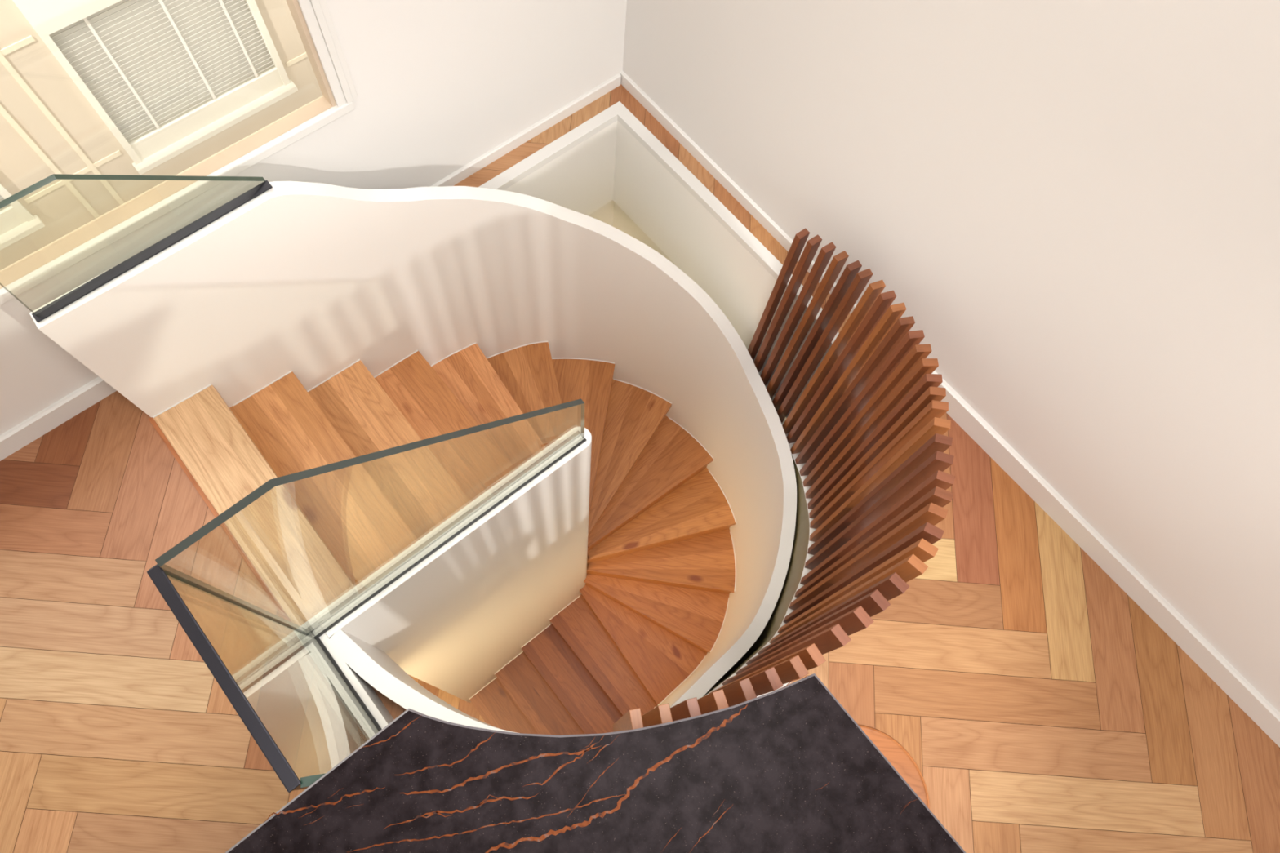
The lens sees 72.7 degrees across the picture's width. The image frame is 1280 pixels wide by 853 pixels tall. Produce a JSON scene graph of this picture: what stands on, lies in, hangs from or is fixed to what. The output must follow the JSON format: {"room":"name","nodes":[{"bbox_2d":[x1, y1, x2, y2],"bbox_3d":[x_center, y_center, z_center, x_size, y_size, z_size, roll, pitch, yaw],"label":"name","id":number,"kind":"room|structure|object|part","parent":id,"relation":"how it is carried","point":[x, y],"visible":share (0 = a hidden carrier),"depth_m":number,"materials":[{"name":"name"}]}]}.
{"room":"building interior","nodes":[
{"label":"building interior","id":0,"kind":"room"},
{"bbox_2d":[0,0,626,435],"bbox_3d":[-1.685,-0.141,3.003,4.500,6.300,0.060,-37,76,-16],"label":"wall","id":1,"kind":"structure","parent":0,"point":[439,85],"depth_m":2.70,"materials":[{"name":"white paint"}]},
{"bbox_2d":[0,0,357,305],"bbox_3d":[-1.683,-0.653,1.351,2.332,1.975,0.071,-37,76,-16],"label":"window","id":2,"kind":"structure","parent":1,"relation":"in","point":[61,254],"depth_m":2.38,"materials":[{"name":"white paint"}]},
{"bbox_3d":[-1.736,-0.288,2.249,2.305,0.034,0.020,-37,76,-16],"label":"sill","id":3,"kind":"part","parent":2,"relation":"part of","materials":[{"name":"white paint"}]},
{"bbox_3d":[-1.665,-0.638,1.329,2.332,1.942,0.016,-37,76,-16],"label":"architrave","id":4,"kind":"part","parent":2,"relation":"part of","materials":[{"name":"white paint"}]},
{"bbox_2d":[0,73,621,461],"bbox_3d":[-1.730,-0.120,2.784,4.288,0.088,0.018,-37,76,-16],"label":"baseboard","id":5,"kind":"structure","parent":1,"relation":"attached to","point":[77,402],"depth_m":2.79,"materials":[{"name":"white paint"}]},
{"bbox_2d":[408,563,588,723],"bbox_3d":[-0.371,2.813,5.281,4.360,0.002,4.900,-37,76,-16],"label":"floor","id":6,"kind":"structure","parent":0,"point":[464,706],"depth_m":5.62,"materials":[{"name":"brown wood"}]},
{"bbox_2d":[29,181,796,707],"bbox_3d":[-0.364,0.525,4.061,1.911,3.885,1.871,-37,76,-16],"label":"wall","id":7,"kind":"structure","parent":6,"relation":"on","point":[310,280],"depth_m":3.18,"materials":[{"name":"white paint"}]},
{"bbox_2d":[0,173,272,322],"bbox_3d":[-1.269,-0.523,2.159,0.677,0.399,0.042,-37,76,-16],"label":"glass balustrade","id":8,"kind":"object","parent":7,"relation":"on","point":[123,267],"visible":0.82,"depth_m":2.26,"materials":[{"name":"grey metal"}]},
{"bbox_2d":[478,101,839,697],"bbox_3d":[-0.213,0.064,2.881,2.031,0.032,2.019,-37,76,-16],"label":"trim","id":9,"kind":"structure","parent":7,"relation":"attached to","point":[618,111],"depth_m":3.26,"materials":[{"name":"white paint"}]},
{"bbox_2d":[504,120,830,417],"bbox_3d":[-0.243,0.197,3.217,2.014,0.690,1.983,-37,76,-16],"label":"wall","id":10,"kind":"structure","parent":7,"relation":"attached to","point":[611,164],"depth_m":3.49,"materials":[{"name":"white paint"}]},
{"bbox_2d":[702,359,816,697],"bbox_3d":[0.400,0.862,4.623,0.458,2.679,1.571,12,69,1],"label":"trim","id":11,"kind":"structure","parent":7,"relation":"attached to","point":[797,570],"depth_m":3.51,"materials":[{"name":"white paint"}]},
{"bbox_2d":[612,227,955,732],"bbox_3d":[0.452,0.264,2.760,0.534,1.665,1.650,21,69,4],"label":"screen","id":12,"kind":"object","parent":11,"relation":"on","point":[868,429],"visible":0.88,"depth_m":2.65,"materials":[{"name":"brown wood"}]},
{"bbox_2d":[148,341,736,735],"bbox_3d":[-0.408,0.657,4.357,1.869,3.235,1.761,-37,76,-16],"label":"staircase","id":13,"kind":"structure","parent":6,"relation":"on","point":[652,604],"depth_m":3.76,"materials":[{"name":"brown wood"}]},
{"bbox_2d":[314,426,591,702],"bbox_3d":[-0.641,0.885,4.177,0.965,3.380,0.077,-37,76,-16],"label":"wall","id":14,"kind":"structure","parent":6,"relation":"on","point":[455,619],"depth_m":3.13,"materials":[{"name":"white paint"}]},
{"bbox_2d":[0,84,1279,852],"bbox_3d":[-0.174,1.762,2.498,4.370,0.500,4.900,-37,76,-16],"label":"floor","id":15,"kind":"structure","parent":0,"point":[1038,708],"depth_m":2.62,"materials":[{"name":"brown wood"}]},
{"bbox_2d":[300,616,515,733],"bbox_3d":[-0.509,0.965,2.663,1.107,0.590,0.381,17,69,2],"label":"stair stringer","id":16,"kind":"object","parent":15,"relation":"on","point":[364,665],"visible":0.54,"depth_m":2.44,"materials":[{"name":"white paint"}]},
{"bbox_2d":[146,398,586,792],"bbox_3d":[-0.366,0.345,2.076,1.000,1.020,0.573,-37,76,-16],"label":"glass balustrade","id":17,"kind":"object","parent":16,"relation":"on","point":[311,649],"visible":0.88,"depth_m":1.95,"materials":[{"name":"glass"},{"name":"dark metal"}]},
{"bbox_3d":[-0.756,0.601,1.970,0.017,0.988,0.475,-37,76,-16],"label":"glass panel","id":18,"kind":"part","parent":17,"relation":"part of","materials":[{"name":"clear glass"}]},
{"bbox_3d":[-0.524,0.754,1.912,0.155,0.954,0.016,-8,70,-7],"label":"glass panel","id":19,"kind":"part","parent":17,"relation":"part of","materials":[{"name":"clear glass"}]},
{"bbox_3d":[-0.519,0.142,2.142,0.961,1.020,0.017,-37,76,-16],"label":"glass panel","id":20,"kind":"part","parent":17,"relation":"part of","materials":[{"name":"clear glass"}]},
{"bbox_2d":[225,673,965,852],"bbox_3d":[-0.201,1.202,1.840,1.518,1.120,1.154,-37,76,-16],"label":"countertop","id":21,"kind":"structure","parent":15,"relation":"on","point":[787,769],"depth_m":1.47,"materials":[{"name":"black stone"}]},
{"bbox_2d":[857,724,929,809],"bbox_3d":[0.515,0.993,2.326,0.363,0.452,0.363,-37,76,-16],"label":"round stool","id":22,"kind":"object","parent":15,"relation":"on","point":[893,751],"visible":0.24,"depth_m":2.16,"materials":[{"name":"brown wood"}]},
{"bbox_2d":[613,0,1279,713],"bbox_3d":[1.563,0.438,3.010,0.247,6.300,5.100,-37,76,-16],"label":"wall","id":23,"kind":"structure","parent":0,"point":[1074,204],"depth_m":2.27,"materials":[{"name":"white paint"}]},
{"bbox_2d":[619,70,1279,747],"bbox_3d":[1.500,0.423,2.794,0.018,0.105,4.901,-37,76,-16],"label":"baseboard","id":24,"kind":"structure","parent":23,"relation":"attached to","point":[1166,617],"depth_m":2.81,"materials":[{"name":"white paint"}]},
{"label":"outside","id":25,"kind":"structure","parent":0,"visible":0},
{"bbox_2d":[0,0,323,270],"bbox_3d":[-2.196,-1.310,3.086,7.500,6.900,0.170,-37,76,-16],"label":"neighbouring house","id":26,"kind":"structure","parent":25,"point":[133,87],"depth_m":3.49,"materials":[{"name":"beige paint"}]},
{"bbox_3d":[-2.756,-0.628,3.470,0.764,0.030,0.050,-37,76,-16],"label":"sill","id":27,"kind":"part","parent":26,"relation":"part of","materials":[{"name":"white paint"}]},
{"bbox_2d":[48,0,274,141],"bbox_3d":[-1.837,-1.481,3.416,0.684,0.600,0.037,-37,76,-16],"label":"blind","id":28,"kind":"object","parent":26,"relation":"hanging from","point":[148,68],"depth_m":3.45,"materials":[{"name":"white plastic"}]},
{"bbox_3d":[-1.841,-1.310,3.790,0.764,0.030,0.050,-37,76,-16],"label":"sill","id":29,"kind":"part","parent":26,"relation":"part of","materials":[{"name":"white paint"}]}
]}

